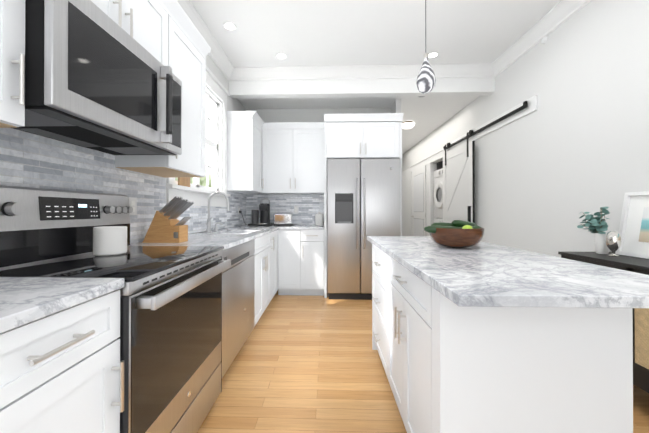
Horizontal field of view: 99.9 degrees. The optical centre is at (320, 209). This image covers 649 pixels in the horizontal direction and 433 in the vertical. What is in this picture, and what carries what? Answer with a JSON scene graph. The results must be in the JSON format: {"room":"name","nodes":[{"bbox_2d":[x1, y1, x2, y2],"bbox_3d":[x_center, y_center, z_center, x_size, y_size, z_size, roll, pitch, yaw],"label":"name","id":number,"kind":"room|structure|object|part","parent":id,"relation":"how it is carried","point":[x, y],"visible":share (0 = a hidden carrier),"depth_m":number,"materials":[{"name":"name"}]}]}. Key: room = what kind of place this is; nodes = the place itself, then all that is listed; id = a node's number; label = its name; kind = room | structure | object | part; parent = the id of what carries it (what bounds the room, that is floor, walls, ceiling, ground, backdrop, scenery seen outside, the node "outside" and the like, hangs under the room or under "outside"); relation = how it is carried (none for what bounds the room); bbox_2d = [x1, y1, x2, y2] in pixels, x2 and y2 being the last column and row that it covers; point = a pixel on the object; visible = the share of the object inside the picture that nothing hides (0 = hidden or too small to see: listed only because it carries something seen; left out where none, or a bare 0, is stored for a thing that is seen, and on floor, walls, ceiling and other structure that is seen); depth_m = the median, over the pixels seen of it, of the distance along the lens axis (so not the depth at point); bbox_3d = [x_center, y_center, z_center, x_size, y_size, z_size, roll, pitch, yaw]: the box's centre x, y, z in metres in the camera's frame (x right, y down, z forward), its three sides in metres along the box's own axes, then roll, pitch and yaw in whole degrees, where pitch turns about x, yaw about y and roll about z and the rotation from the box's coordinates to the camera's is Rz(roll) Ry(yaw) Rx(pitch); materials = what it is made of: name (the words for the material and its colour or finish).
{"room":"kitchen","nodes":[
{"label":"kitchen","id":0,"kind":"room"},
{"bbox_2d":[166,55,245,227],"bbox_3d":[-1.294,-0.325,1.315,0.120,2.920,6.060,0,0,2],"label":"wall","id":1,"kind":"structure","parent":0,"point":[234,104],"depth_m":3.32,"materials":[{"name":"white paint"}]},
{"bbox_2d":[0,0,24,127],"bbox_3d":[-1.087,-0.753,0.604,0.329,0.990,0.499,0,0,2],"label":"upper cabinet","id":2,"kind":"object","parent":1,"relation":"attached to","point":[12,12],"depth_m":0.81,"materials":[{"name":"white paint"}]},
{"bbox_2d":[0,128,245,243],"bbox_3d":[-1.210,-0.058,1.960,0.008,0.548,4.518,0,0,2],"label":"backsplash","id":3,"kind":"structure","parent":1,"relation":"attached to","point":[30,160],"depth_m":1.45,"materials":[{"name":"grey tile"}]},
{"bbox_2d":[128,197,136,214],"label":"electrical outlet","id":4,"kind":"object","parent":3,"relation":"attached to","point":[132,201],"depth_m":1.76,"materials":[{"name":"white plastic"}]},
{"bbox_2d":[91,0,171,67],"bbox_3d":[-1.069,-1.003,1.234,0.329,0.485,0.752,0,0,2],"label":"upper cabinet","id":5,"kind":"object","parent":1,"relation":"attached to","point":[165,32],"depth_m":1.43,"materials":[{"name":"white paint"}]},
{"bbox_2d":[13,0,181,154],"bbox_3d":[-1.004,-0.538,1.230,0.460,0.438,0.753,0,0,2],"label":"microwave","id":6,"kind":"object","parent":5,"relation":"attached to","point":[97,78],"visible":0.98,"depth_m":1.04,"materials":[{"name":"silver metal"}]},
{"bbox_2d":[115,0,207,177],"bbox_3d":[-1.051,-0.747,1.856,0.329,0.990,0.487,0,0,2],"label":"upper cabinet","id":7,"kind":"object","parent":1,"relation":"attached to","point":[189,53],"depth_m":1.84,"materials":[{"name":"white paint"}]},
{"bbox_2d":[166,66,230,206],"bbox_3d":[-1.222,-0.748,2.765,0.180,1.420,1.270,0,0,2],"label":"window","id":8,"kind":"structure","parent":1,"relation":"in","point":[217,92],"depth_m":3.14,"materials":[{"name":"white paint"}]},
{"bbox_2d":[178,177,189,186],"bbox_3d":[-1.171,-0.321,2.352,0.021,0.238,0.180,0,0,2],"label":"board","id":9,"kind":"object","parent":8,"relation":"on","point":[183,181],"visible":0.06,"depth_m":2.34,"materials":[{"name":"brown wood"}]},
{"bbox_3d":[-1.252,-0.748,2.766,0.030,1.060,1.010,0,0,2],"label":"window sash","id":10,"kind":"part","parent":8,"relation":"part of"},
{"bbox_2d":[177,0,236,80],"bbox_3d":[-1.195,-1.724,0.952,0.100,0.125,5.088,0,0,2],"label":"crown molding","id":11,"kind":"structure","parent":1,"relation":"attached to","point":[216,53],"depth_m":2.81,"materials":[{"name":"white paint"}]},
{"bbox_2d":[246,108,390,121],"bbox_3d":[-0.032,-0.205,4.249,2.235,2.709,0.120,0,0,2],"label":"wall","id":12,"kind":"structure","parent":0,"point":[291,115],"depth_m":4.20,"materials":[{"name":"white paint"}]},
{"bbox_2d":[227,111,323,193],"bbox_3d":[-0.551,-0.738,3.795,1.216,0.990,0.817,0,0,2],"label":"upper cabinet","id":13,"kind":"object","parent":12,"relation":"attached to","point":[275,157],"visible":0.94,"depth_m":3.87,"materials":[{"name":"white paint"}]},
{"bbox_2d":[246,194,323,224],"bbox_3d":[-0.526,-0.008,4.197,1.230,0.470,0.008,0,0,2],"label":"backsplash","id":14,"kind":"structure","parent":12,"relation":"attached to","point":[310,206],"depth_m":4.19,"materials":[{"name":"grey tile"}]},
{"bbox_2d":[294,206,298,213],"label":"electrical outlet","id":15,"kind":"object","parent":14,"relation":"attached to","point":[296,208],"depth_m":4.18,"materials":[{"name":"white plastic"}]},
{"bbox_2d":[324,113,403,159],"bbox_3d":[0.568,-0.953,3.829,1.012,0.560,0.687,0,0,2],"label":"upper cabinet","id":16,"kind":"object","parent":12,"relation":"attached to","point":[360,136],"visible":1,"depth_m":3.54,"materials":[{"name":"white paint"}]},
{"bbox_2d":[229,78,494,154],"bbox_3d":[0.566,-1.614,5.553,3.353,0.299,4.212,0,0,2],"label":"soffit beam","id":17,"kind":"structure","parent":0,"point":[444,100],"depth_m":3.54,"materials":[{"name":"white paint"}]},
{"bbox_2d":[233,63,488,80],"bbox_3d":[0.506,-1.712,3.398,3.120,0.125,0.100,0,0,2],"label":"crown molding","id":18,"kind":"structure","parent":17,"relation":"attached to","point":[355,72],"depth_m":3.40,"materials":[{"name":"white paint"}]},
{"bbox_2d":[402,121,414,128],"bbox_3d":[1.565,-1.505,4.880,0.250,0.105,0.250,0,0,2],"label":"light","id":19,"kind":"object","parent":17,"relation":"attached to","point":[408,124],"visible":0.88,"depth_m":4.80,"materials":[{"name":"white metal"}]},
{"bbox_2d":[190,0,560,66],"bbox_3d":[0.932,-1.827,2.998,4.475,0.100,9.540,0,0,2],"label":"ceiling","id":20,"kind":"structure","parent":0,"point":[336,32],"depth_m":2.69,"materials":[{"name":"white paint"}]},
{"bbox_2d":[223,22,236,30],"bbox_3d":[-0.875,-1.775,2.640,0.132,0.006,0.132,0,0,2],"label":"recessed light","id":21,"kind":"object","parent":20,"relation":"in","point":[229,26],"visible":1,"depth_m":2.64,"materials":[{"name":"white paint"}]},
{"bbox_2d":[276,53,286,59],"bbox_3d":[-0.446,-1.773,3.148,0.132,0.006,0.132,0,0,2],"label":"recessed light","id":22,"kind":"object","parent":20,"relation":"in","point":[282,56],"visible":1,"depth_m":3.15,"materials":[{"name":"white paint"}]},
{"bbox_2d":[416,0,435,93],"bbox_3d":[0.749,-1.304,1.931,0.132,0.954,0.132,0,0,2],"label":"pendant light","id":23,"kind":"object","parent":20,"relation":"hanging from","point":[426,81],"visible":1,"depth_m":1.89,"materials":[{"name":"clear glass"}]},
{"bbox_2d":[428,52,438,58],"bbox_3d":[1.294,-1.773,3.128,0.132,0.006,0.132,0,0,2],"label":"recessed light","id":24,"kind":"object","parent":20,"relation":"in","point":[431,55],"visible":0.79,"depth_m":3.13,"materials":[{"name":"white paint"}]},
{"bbox_2d":[391,99,400,112],"bbox_3d":[1.162,-0.198,5.735,0.074,2.709,3.800,0,0,2],"label":"wall","id":25,"kind":"structure","parent":0,"point":[396,107],"depth_m":3.84,"materials":[{"name":"white paint"}]},
{"bbox_2d":[197,290,648,432],"bbox_3d":[0.932,1.193,2.984,4.475,0.100,9.540,0,0,2],"label":"floor","id":26,"kind":"structure","parent":0,"point":[306,364],"depth_m":1.83,"materials":[{"name":"brown wood"}]},
{"bbox_2d":[0,290,123,432],"bbox_3d":[-0.934,0.686,0.275,0.654,0.888,1.172,0,0,2],"label":"base cabinet","id":27,"kind":"object","parent":26,"relation":"on","point":[62,371],"visible":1,"depth_m":0.68,"materials":[{"name":"white paint"}]},
{"bbox_2d":[0,277,124,332],"bbox_3d":[-0.945,0.225,0.278,0.633,0.030,1.173,0,0,2],"label":"countertop","id":28,"kind":"structure","parent":27,"relation":"on","point":[24,300],"depth_m":0.70,"materials":[{"name":"stone"}]},
{"bbox_2d":[0,185,230,432],"bbox_3d":[-0.879,0.522,1.244,0.708,1.225,0.756,0,0,2],"label":"range","id":29,"kind":"object","parent":26,"relation":"on","point":[170,337],"visible":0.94,"depth_m":1.12,"materials":[{"name":"grey metal"}]},
{"bbox_2d":[93,226,126,255],"bbox_3d":[-1.014,0.148,1.319,0.132,0.132,0.132,0,0,2],"label":"candle jar","id":30,"kind":"object","parent":29,"relation":"on","point":[109,240],"visible":1,"depth_m":1.27,"materials":[{"name":"white ceramic"}]},
{"bbox_2d":[130,191,323,324],"bbox_3d":[-0.577,0.480,2.908,1.217,1.326,2.581,0,0,2],"label":"base cabinet","id":31,"kind":"object","parent":26,"relation":"on","point":[289,260],"visible":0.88,"depth_m":3.52,"materials":[{"name":"white paint"}]},
{"bbox_2d":[130,225,323,250],"bbox_3d":[-0.577,0.238,2.909,1.217,0.030,2.581,0,0,2],"label":"countertop","id":32,"kind":"structure","parent":31,"relation":"on","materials":[{"name":"stone"}]},
{"bbox_2d":[142,196,193,242],"bbox_3d":[-1.021,0.062,1.850,0.302,0.310,0.110,0,0,2],"label":"knife block","id":33,"kind":"object","parent":32,"relation":"on","point":[167,225],"visible":1,"depth_m":1.80,"materials":[{"name":"brown wood"}]},
{"bbox_2d":[206,191,229,231],"bbox_3d":[-1.009,0.019,2.767,0.240,0.406,0.272,0,0,2],"label":"faucet","id":34,"kind":"object","parent":32,"relation":"on","point":[208,223],"depth_m":2.70,"materials":[{"name":"silver metal"}]},
{"bbox_2d":[248,198,271,225],"bbox_3d":[-0.873,0.029,3.942,0.300,0.396,0.260,0,0,2],"label":"coffee machine","id":35,"kind":"object","parent":32,"relation":"on","point":[264,207],"visible":1,"depth_m":3.91,"materials":[{"name":"black plastic"}]},
{"bbox_2d":[315,212,323,224],"bbox_3d":[-0.011,0.127,4.027,0.124,0.202,0.124,0,0,2],"label":"canister","id":36,"kind":"object","parent":32,"relation":"on","point":[319,218],"visible":1,"depth_m":3.97,"materials":[{"name":"white ceramic"}]},
{"bbox_2d":[274,213,292,225],"bbox_3d":[-0.536,0.139,4.012,0.270,0.176,0.170,0,0,2],"label":"toaster","id":37,"kind":"object","parent":31,"relation":"on","point":[283,219],"visible":1,"depth_m":3.93,"materials":[{"name":"silver metal"}]},
{"bbox_2d":[221,239,254,377],"bbox_3d":[-0.898,0.696,2.034,0.624,0.886,0.766,0,0,2],"label":"dishwasher","id":38,"kind":"object","parent":26,"relation":"on","point":[238,300],"visible":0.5,"depth_m":1.95,"materials":[{"name":"grey metal"}]},
{"bbox_2d":[324,121,401,297],"bbox_3d":[0.566,0.002,3.852,1.006,2.290,0.632,0,0,2],"label":"panel","id":39,"kind":"object","parent":26,"relation":"on","point":[325,197],"visible":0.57,"depth_m":3.55,"materials":[{"name":"white paint"}]},
{"bbox_2d":[327,159,400,299],"bbox_3d":[0.563,0.249,3.765,0.928,1.795,0.769,0,0,2],"label":"fridge","id":40,"kind":"object","parent":26,"relation":"on","point":[363,199],"visible":0.88,"depth_m":3.45,"materials":[{"name":"grey metal"}]},
{"bbox_2d":[434,218,442,222],"bbox_3d":[2.632,0.656,5.128,0.800,0.975,0.690,0,0,2],"label":"washer","id":41,"kind":"object","parent":26,"relation":"on","point":[437,220],"visible":0.12,"depth_m":5.33,"materials":[{"name":"white"}]},
{"bbox_2d":[434,168,442,217],"bbox_3d":[2.632,-0.311,5.133,0.800,0.940,0.690,0,0,2],"label":"dryer","id":42,"kind":"object","parent":41,"relation":"on","point":[438,193],"visible":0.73,"depth_m":5.21,"materials":[{"name":"white metal"}]},
{"bbox_2d":[372,244,632,432],"bbox_3d":[0.690,0.692,1.550,0.632,0.888,1.365,0,0,2],"label":"kitchen island","id":43,"kind":"object","parent":26,"relation":"on","point":[449,366],"visible":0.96,"depth_m":0.87,"materials":[{"name":"white paint"}]},
{"bbox_2d":[367,236,648,307],"bbox_3d":[0.730,0.231,1.461,0.725,0.030,1.585,0,0,2],"label":"island countertop","id":44,"kind":"structure","parent":43,"relation":"on","point":[481,274],"depth_m":0.87,"materials":[{"name":"stone"}]},
{"bbox_2d":[424,220,483,247],"bbox_3d":[0.776,0.138,1.603,0.344,0.156,0.294,0,0,2],"label":"bowl","id":45,"kind":"object","parent":44,"relation":"on","point":[458,234],"visible":1,"depth_m":1.51,"materials":[{"name":"brown wood"}]},
{"bbox_2d":[558,251,648,392],"bbox_3d":[1.920,0.718,1.297,0.396,0.834,1.380,0,0,2],"label":"console","id":46,"kind":"object","parent":26,"relation":"on","point":[640,334],"visible":0.33,"depth_m":1.50,"materials":[{"name":"black wood"}]},
{"bbox_2d":[577,207,609,253],"bbox_3d":[1.929,0.140,1.921,0.157,0.326,0.192,0,0,2],"label":"potted plant","id":47,"kind":"object","parent":46,"relation":"on","point":[597,225],"visible":1,"depth_m":1.88,"materials":[{"name":"green plant"}]},
{"bbox_2d":[606,231,620,256],"bbox_3d":[1.916,0.220,1.780,0.070,0.166,0.070,0,0,2],"label":"ornament","id":48,"kind":"object","parent":46,"relation":"on","point":[613,241],"visible":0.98,"depth_m":1.76,"materials":[{"name":"silver glass"}]},
{"bbox_2d":[616,191,648,258],"bbox_3d":[2.040,0.092,1.587,0.095,0.420,0.520,0,0,2],"label":"framed art","id":49,"kind":"object","parent":46,"relation":"on","point":[634,228],"visible":0.91,"depth_m":1.77,"materials":[{"name":"white paper"}]},
{"bbox_2d":[437,161,442,169],"bbox_3d":[2.772,-0.076,5.128,0.840,2.460,0.920,0,0,2],"label":"wall","id":50,"kind":"structure","parent":0,"point":[439,165],"depth_m":5.54,"materials":[{"name":"grey paint"}]},
{"bbox_2d":[403,0,648,257],"bbox_3d":[2.229,-0.317,2.954,0.120,2.920,9.540,0,0,2],"label":"wall","id":51,"kind":"structure","parent":0,"point":[561,157],"depth_m":2.39,"materials":[{"name":"white paint"}]},
{"bbox_2d":[402,149,444,236],"bbox_3d":[2.217,0.036,6.143,0.087,2.245,2.919,0,0,2],"label":"trim","id":52,"kind":"structure","parent":51,"relation":"attached to","point":[416,199],"depth_m":6.23,"materials":[{"name":"white paint"}]},
{"bbox_2d":[443,95,536,222],"bbox_3d":[2.130,-0.003,3.745,0.122,2.270,2.080,0,0,2],"label":"barn door","id":53,"kind":"structure","parent":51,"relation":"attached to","point":[459,179],"depth_m":3.99,"materials":[{"name":"white paint"}]},
{"bbox_3d":[2.129,-0.001,4.237,0.092,2.270,0.968,0,0,2],"label":"barn door hanging","id":54,"kind":"part","parent":53,"relation":"part of","materials":[{"name":"white paint"}]},
{"bbox_2d":[485,0,590,77],"bbox_3d":[2.059,-1.725,0.859,0.100,0.125,5.088,0,0,2],"label":"crown molding","id":55,"kind":"structure","parent":51,"relation":"attached to","point":[556,16],"depth_m":2.65,"materials":[{"name":"white paint"}]},
{"bbox_2d":[541,36,547,43],"bbox_3d":[2.143,-1.629,2.612,0.030,0.064,0.064,0,0,2],"label":"detector","id":56,"kind":"object","parent":51,"relation":"attached to","point":[544,39],"visible":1,"depth_m":2.60,"materials":[{"name":"white plastic"}]},
{"label":"outside","id":57,"kind":"structure","parent":0,"visible":0},
{"bbox_2d":[175,99,211,187],"bbox_3d":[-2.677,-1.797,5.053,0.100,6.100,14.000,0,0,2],"label":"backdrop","id":58,"kind":"structure","parent":57,"point":[203,181],"depth_m":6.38,"materials":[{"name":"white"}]}
]}

